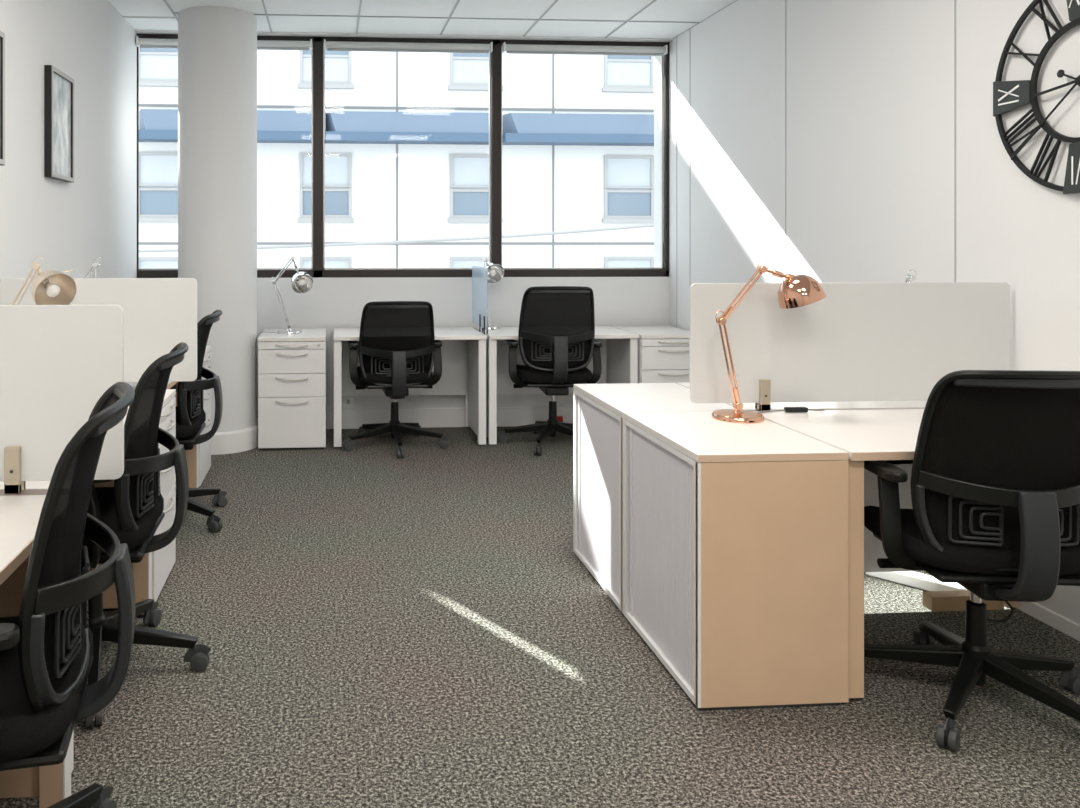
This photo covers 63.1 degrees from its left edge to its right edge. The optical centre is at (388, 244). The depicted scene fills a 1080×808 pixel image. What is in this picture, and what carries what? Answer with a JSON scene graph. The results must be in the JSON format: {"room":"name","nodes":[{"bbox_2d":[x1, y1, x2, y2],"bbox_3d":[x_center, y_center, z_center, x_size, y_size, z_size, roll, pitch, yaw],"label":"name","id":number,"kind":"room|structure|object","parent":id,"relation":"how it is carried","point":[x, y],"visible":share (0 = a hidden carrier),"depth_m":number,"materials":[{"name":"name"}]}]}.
{"room":"open-plan office","nodes":[
{"label":"open-plan office","id":0,"kind":"room"},
{"bbox_2d":[0,0,136,281],"bbox_3d":[-1.526,-0.095,1.349,0.120,2.840,9.540,0,0,-4],"label":"wall","id":1,"kind":"structure","parent":0,"point":[69,225],"depth_m":4.64,"materials":[{"name":"white paint"}]},
{"bbox_2d":[0,31,4,165],"bbox_3d":[-1.584,-0.599,3.349,0.036,0.543,0.380,0,0,-4],"label":"framed picture","id":2,"kind":"object","parent":1,"relation":"attached to","point":[2,35],"visible":1,"depth_m":3.52,"materials":[{"name":"black wood"}]},
{"bbox_2d":[44,65,73,181],"bbox_3d":[-1.650,-0.596,4.315,0.036,0.538,0.365,0,0,-4],"label":"framed picture","id":3,"kind":"object","parent":1,"relation":"attached to","point":[58,86],"visible":1,"depth_m":4.27,"materials":[{"name":"black"}]},
{"bbox_2d":[53,72,70,176],"bbox_3d":[-1.655,-0.596,4.314,0.020,0.494,0.321,0,0,-4],"label":"print","id":4,"kind":"object","parent":3,"relation":"attached to","point":[61,81],"depth_m":4.32},
{"bbox_2d":[108,0,735,37],"bbox_3d":[0.457,-1.575,1.665,4.120,0.120,9.900,0,0,-4],"label":"ceiling","id":5,"kind":"structure","parent":0,"point":[620,10],"depth_m":5.68,"materials":[{"name":"tile"}]},
{"bbox_2d":[163,0,699,37],"bbox_3d":[0.638,-1.512,1.547,3.536,0.006,9.400,0,0,-4],"label":"grid","id":6,"kind":"object","parent":5,"relation":"attached to","point":[165,1],"depth_m":5.73,"materials":[{"name":"silver metal"}]},
{"bbox_2d":[257,277,668,408],"bbox_3d":[0.071,-0.095,6.420,4.000,2.840,0.360,0,0,-4],"label":"wall","id":7,"kind":"structure","parent":0,"point":[331,303],"depth_m":6.26,"materials":[{"name":"white paint"}]},
{"bbox_2d":[342,397,353,406],"bbox_3d":[-0.325,1.130,6.204,0.140,0.070,0.016,0,0,-4],"label":"wall socket","id":8,"kind":"object","parent":7,"relation":"attached to","point":[346,401],"visible":0.56,"depth_m":6.20,"materials":[{"name":"white plastic"}]},
{"bbox_2d":[123,16,672,41],"bbox_3d":[0.157,-1.509,6.045,3.880,0.012,0.440,0,0,-4],"label":"trim","id":9,"kind":"structure","parent":7,"relation":"attached to","point":[138,31],"depth_m":6.20,"materials":[{"name":"white metal"}]},
{"bbox_2d":[137,34,668,277],"bbox_3d":[0.095,-0.640,6.286,3.970,1.750,0.090,0,0,-4],"label":"window","id":10,"kind":"structure","parent":7,"relation":"in","point":[317,270],"depth_m":6.28,"materials":[{"name":"black metal"}]},
{"bbox_2d":[136,36,311,49],"bbox_3d":[-1.167,-1.433,6.124,1.234,0.075,0.059,0,0,-4],"label":"roller blind","id":11,"kind":"object","parent":10,"relation":"attached to","point":[140,42],"visible":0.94,"depth_m":6.12,"materials":[{"name":"grey fabric"}]},
{"bbox_2d":[324,39,492,214],"bbox_3d":[0.141,-0.743,6.214,1.219,1.455,0.059,0,0,-4],"label":"roller blind","id":12,"kind":"object","parent":10,"relation":"attached to","point":[330,45],"visible":1,"depth_m":6.20,"materials":[{"name":"grey fabric"}]},
{"bbox_2d":[502,42,667,242],"bbox_3d":[1.438,-0.743,6.303,1.216,1.455,0.059,0,0,-4],"label":"roller blind","id":13,"kind":"object","parent":10,"relation":"attached to","point":[509,48],"visible":1,"depth_m":6.29,"materials":[{"name":"grey fabric"}]},
{"bbox_2d":[257,406,572,428],"bbox_3d":[0.144,1.255,6.234,3.880,0.140,0.020,0,0,-4],"label":"baseboard","id":14,"kind":"structure","parent":7,"relation":"attached to","point":[506,416],"depth_m":6.24,"materials":[{"name":"white paint"}]},
{"bbox_2d":[557,416,562,421],"bbox_3d":[1.243,1.272,6.282,0.050,0.045,0.034,0,0,-4],"label":"plug","id":15,"kind":"object","parent":7,"relation":"attached to","point":[559,418],"visible":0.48,"depth_m":6.26,"materials":[{"name":"red plastic"}]},
{"bbox_2d":[0,426,1079,807],"bbox_3d":[0.465,1.385,1.546,4.120,0.120,9.660,0,0,-4],"label":"floor","id":16,"kind":"structure","parent":0,"point":[424,628],"depth_m":2.60,"materials":[{"name":"carpet"}]},
{"bbox_2d":[0,495,70,807],"bbox_3d":[-1.076,0.954,1.530,0.742,0.718,1.000,0,0,-4],"label":"desk","id":17,"kind":"object","parent":16,"relation":"on","point":[19,515],"visible":0.38,"depth_m":2.00,"materials":[{"name":"white laminate"}]},
{"bbox_2d":[0,382,134,807],"bbox_3d":[-0.786,0.810,1.640,0.697,1.030,0.671,0,0,-12],"label":"chair","id":18,"kind":"object","parent":16,"relation":"on","point":[46,650],"visible":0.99,"depth_m":1.56,"materials":[{"name":"black plastic"}]},
{"bbox_2d":[0,411,151,772],"bbox_3d":[-1.163,0.954,2.581,0.722,0.718,1.000,0,0,-4],"label":"desk","id":19,"kind":"object","parent":16,"relation":"on","point":[142,571],"visible":0.02,"depth_m":3.05,"materials":[{"name":"white laminate"}]},
{"bbox_2d":[11,256,76,304],"bbox_3d":[-1.244,0.318,3.042,0.262,0.555,0.168,0,0,-4],"label":"desk lamp","id":20,"kind":"object","parent":19,"relation":"on","point":[50,287],"visible":0.59,"depth_m":3.06,"materials":[{"name":"gold metal"}]},
{"bbox_2d":[0,305,123,493],"bbox_3d":[-1.068,0.369,2.059,0.850,0.449,0.046,0,0,-4],"label":"screen","id":21,"kind":"object","parent":19,"relation":"attached to","point":[57,361],"visible":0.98,"depth_m":2.07,"materials":[{"name":"white"}]},
{"bbox_2d":[103,389,175,610],"bbox_3d":[-1.151,0.960,3.314,0.627,0.730,0.435,0,0,-4],"label":"drawer pedestal","id":22,"kind":"object","parent":16,"relation":"on","point":[163,560],"visible":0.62,"depth_m":3.33,"materials":[{"name":"white laminate"}]},
{"bbox_2d":[0,278,196,381],"bbox_3d":[-1.198,0.366,3.560,0.797,0.456,0.046,0,0,-4],"label":"screen","id":23,"kind":"object","parent":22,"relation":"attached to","point":[160,314],"visible":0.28,"depth_m":3.57,"materials":[{"name":"white fabric"}]},
{"bbox_2d":[82,342,211,727],"bbox_3d":[-0.894,0.822,2.678,0.678,1.005,0.696,0,0,-5],"label":"chair","id":24,"kind":"object","parent":16,"relation":"on","point":[133,508],"visible":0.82,"depth_m":2.61,"materials":[{"name":"black plastic"}]},
{"bbox_2d":[126,381,197,487],"bbox_3d":[-1.303,0.954,4.110,0.662,0.718,1.000,0,0,-4],"label":"desk","id":25,"kind":"object","parent":16,"relation":"on","point":[191,455],"visible":0.02,"depth_m":4.58,"materials":[{"name":"white laminate"}]},
{"bbox_2d":[83,257,100,277],"bbox_3d":[-1.383,0.326,3.914,0.264,0.539,0.168,0,0,-4],"label":"desk lamp","id":26,"kind":"object","parent":25,"relation":"on","point":[95,265],"visible":0.19,"depth_m":3.91,"materials":[{"name":"silver metal"}]},
{"bbox_2d":[176,346,211,487],"bbox_3d":[-1.321,0.960,4.841,0.627,0.730,0.435,0,0,-4],"label":"drawer pedestal","id":27,"kind":"object","parent":16,"relation":"on","point":[204,449],"visible":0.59,"depth_m":4.86,"materials":[{"name":"white laminate"}]},
{"bbox_2d":[170,310,227,532],"bbox_3d":[-1.120,0.822,4.127,0.677,1.005,0.696,0,0,-4],"label":"chair","id":28,"kind":"object","parent":16,"relation":"on","point":[190,413],"visible":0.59,"depth_m":4.04,"materials":[{"name":"black plastic"}]},
{"bbox_2d":[178,6,257,454],"bbox_3d":[-1.135,-0.095,5.706,0.550,2.840,0.550,0,0,-4],"label":"column","id":29,"kind":"structure","parent":16,"relation":"on","point":[217,45],"depth_m":5.48,"materials":[{"name":"white paint"}]},
{"bbox_2d":[258,328,325,449],"bbox_3d":[-0.645,0.960,5.821,0.435,0.730,0.627,0,0,-4],"label":"drawer pedestal","id":30,"kind":"object","parent":16,"relation":"on","point":[291,368],"visible":0.99,"depth_m":5.54,"materials":[{"name":"white laminate"}]},
{"bbox_2d":[255,253,313,418],"bbox_3d":[-0.705,0.601,5.768,0.398,1.089,0.222,0,0,-4],"label":"desk lamp","id":31,"kind":"object","parent":30,"relation":"on","point":[301,282],"depth_m":5.79,"materials":[{"name":"silver metal"}]},
{"bbox_2d":[343,301,448,457],"bbox_3d":[0.040,0.838,5.639,0.699,0.973,0.669,0,0,-6],"label":"chair","id":32,"kind":"object","parent":16,"relation":"on","point":[398,350],"visible":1,"depth_m":5.49,"materials":[{"name":"black plastic"}]},
{"bbox_2d":[333,327,486,446],"bbox_3d":[0.121,0.954,5.907,1.000,0.718,0.610,0,0,-4],"label":"desk","id":33,"kind":"object","parent":16,"relation":"on","point":[463,349],"visible":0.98,"depth_m":6.06,"materials":[{"name":"white laminate"}]},
{"bbox_2d":[479,314,487,333],"bbox_3d":[0.628,0.372,5.967,0.028,0.444,0.580,0,0,-4],"label":"bracket","id":34,"kind":"object","parent":33,"relation":"attached to","point":[479,314],"visible":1,"depth_m":5.81,"materials":[{"name":"silver metal"}]},
{"bbox_2d":[497,286,601,455],"bbox_3d":[1.070,0.792,5.725,0.689,1.065,0.690,0,0,0],"label":"chair","id":35,"kind":"object","parent":16,"relation":"on","point":[556,333],"visible":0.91,"depth_m":5.53,"materials":[{"name":"black plastic"}]},
{"bbox_2d":[474,326,638,443],"bbox_3d":[1.139,0.954,5.977,1.000,0.718,0.610,0,0,-4],"label":"desk","id":36,"kind":"object","parent":16,"relation":"on","point":[619,348],"visible":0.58,"depth_m":5.90,"materials":[{"name":"white laminate"}]},
{"bbox_2d":[477,255,503,329],"bbox_3d":[0.712,0.334,6.117,0.178,0.521,0.168,0,0,-44],"label":"desk lamp","id":37,"kind":"object","parent":36,"relation":"on","point":[492,272],"visible":0.95,"depth_m":6.11,"materials":[{"name":"silver metal"}]},
{"bbox_2d":[612,326,689,382],"bbox_3d":[1.869,0.960,5.994,0.435,0.730,0.627,0,0,-4],"label":"drawer pedestal","id":38,"kind":"object","parent":16,"relation":"on","point":[663,351],"visible":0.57,"depth_m":5.71,"materials":[{"name":"white laminate"}]},
{"bbox_2d":[573,383,733,614],"bbox_3d":[1.033,0.960,3.390,0.445,0.730,0.621,0,0,-4],"label":"base cabinet","id":39,"kind":"object","parent":16,"relation":"on","point":[598,409],"visible":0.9,"depth_m":3.37,"materials":[{"name":"white laminate"}]},
{"bbox_2d":[623,411,848,709],"bbox_3d":[1.076,0.960,2.763,0.445,0.730,0.626,0,0,-4],"label":"base cabinet","id":40,"kind":"object","parent":16,"relation":"on","point":[736,535],"visible":0.99,"depth_m":2.46,"materials":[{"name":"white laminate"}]},
{"bbox_2d":[712,259,825,423],"bbox_3d":[1.305,0.322,2.956,0.386,0.545,0.168,0,0,-4],"label":"desk lamp","id":41,"kind":"object","parent":40,"relation":"on","point":[799,290],"visible":1,"depth_m":2.93,"materials":[{"name":"orange metal"}]},
{"bbox_2d":[676,383,926,571],"bbox_3d":[1.763,0.954,3.450,1.000,0.718,0.612,0,0,-4],"label":"desk","id":42,"kind":"object","parent":16,"relation":"on","point":[873,547],"visible":0.04,"depth_m":3.22,"materials":[{"name":"white laminate"}]},
{"bbox_2d":[904,269,915,282],"bbox_3d":[2.061,0.347,3.499,0.176,0.496,0.168,0,0,-4],"label":"desk lamp","id":43,"kind":"object","parent":42,"relation":"on","point":[909,277],"visible":0.13,"depth_m":3.50,"materials":[{"name":"silver metal"}]},
{"bbox_2d":[754,409,1019,697],"bbox_3d":[1.807,0.954,2.806,1.000,0.718,0.612,0,0,-4],"label":"desk","id":44,"kind":"object","parent":16,"relation":"on","point":[889,435],"visible":0.28,"depth_m":2.58,"materials":[{"name":"white laminate"}]},
{"bbox_2d":[758,407,824,412],"bbox_3d":[1.417,0.586,3.056,0.299,0.017,0.039,0,0,-14],"label":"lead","id":45,"kind":"object","parent":44,"relation":"on","point":[786,409],"visible":0.94,"depth_m":3.05,"materials":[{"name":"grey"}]},
{"bbox_2d":[690,282,1009,410],"bbox_3d":[1.679,0.365,3.120,1.203,0.457,0.046,0,0,-4],"label":"screen","id":46,"kind":"object","parent":44,"relation":"on","point":[861,341],"visible":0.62,"depth_m":3.11,"materials":[{"name":"white"}]},
{"bbox_2d":[885,460,912,463],"bbox_3d":[1.791,0.730,3.047,0.900,0.070,0.090,0,0,-4],"label":"cable tray","id":47,"kind":"object","parent":44,"relation":"on","point":[890,461],"depth_m":3.00,"materials":[{"name":"black metal"}]},
{"bbox_2d":[865,571,966,590],"bbox_3d":[2.046,1.300,3.348,0.060,0.047,0.340,0,0,-42],"label":"panel","id":48,"kind":"object","parent":16,"relation":"on","point":[909,578],"visible":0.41,"depth_m":3.32,"materials":[{"name":"white plastic"}]},
{"bbox_2d":[922,590,1003,611],"bbox_3d":[2.077,1.286,3.112,0.270,0.052,0.055,0,0,-4],"label":"rail","id":49,"kind":"object","parent":16,"relation":"on","point":[932,600],"visible":0.74,"depth_m":3.08,"materials":[{"name":"beige laminate"}]},
{"bbox_2d":[864,370,1079,751],"bbox_3d":[1.716,0.825,2.521,0.695,1.000,0.681,0,0,4],"label":"chair","id":50,"kind":"object","parent":16,"relation":"on","point":[995,513],"visible":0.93,"depth_m":2.32,"materials":[{"name":"black plastic"}]},
{"bbox_2d":[987,601,1012,621],"bbox_3d":[2.158,1.285,3.055,0.112,0.082,0.071,0,0,22],"label":"cable","id":51,"kind":"object","parent":16,"relation":"on","point":[1007,602],"visible":0.49,"depth_m":3.03,"materials":[{"name":"black plastic"}]},
{"bbox_2d":[654,0,1079,624],"bbox_3d":[2.454,-0.095,1.772,0.120,2.840,9.840,0,0,-4],"label":"wall","id":52,"kind":"structure","parent":0,"point":[870,83],"depth_m":4.00,"materials":[{"name":"white paint"}]},
{"bbox_2d":[673,0,955,327],"bbox_3d":[2.399,-0.120,1.678,0.003,2.790,9.420,0,0,-4],"label":"trim","id":53,"kind":"structure","parent":52,"relation":"attached to","point":[736,0],"depth_m":4.75,"materials":[{"name":"silver metal"}]},
{"bbox_2d":[993,0,1079,193],"bbox_3d":[2.303,-0.547,2.854,0.034,0.748,0.748,0,0,-4],"label":"wall clock","id":54,"kind":"object","parent":52,"relation":"attached to","point":[1008,96],"visible":1,"depth_m":3.03,"materials":[{"name":"black metal"}]},
{"bbox_2d":[1015,601,1079,641],"bbox_3d":[2.394,1.299,1.678,0.014,0.052,9.420,0,0,-4],"label":"baseboard","id":55,"kind":"structure","parent":52,"relation":"attached to","point":[1049,617],"depth_m":2.98,"materials":[{"name":"white paint"}]},
{"label":"outside","id":56,"kind":"structure","parent":0,"visible":0},
{"bbox_3d":[-2.280,7.425,33.232,120.000,0.200,53.380,0,0,-4],"label":"ground","id":57,"kind":"structure","parent":56,"visible":0},
{"bbox_2d":[139,47,653,267],"bbox_3d":[2.417,-1.755,23.210,40.000,18.160,7.220,0,0,-4],"label":"office building","id":58,"kind":"structure","parent":57,"relation":"on","point":[407,133],"depth_m":20.07,"materials":[{"name":"grey"}]},
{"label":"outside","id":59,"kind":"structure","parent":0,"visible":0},
{"bbox_2d":[139,224,653,252],"bbox_3d":[-0.773,-0.260,18.591,19.003,0.939,0.080,0,0,-4],"label":"overhead cable","id":60,"kind":"object","parent":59,"point":[643,225],"visible":0.51,"depth_m":18.68,"materials":[{"name":"grey plastic"}]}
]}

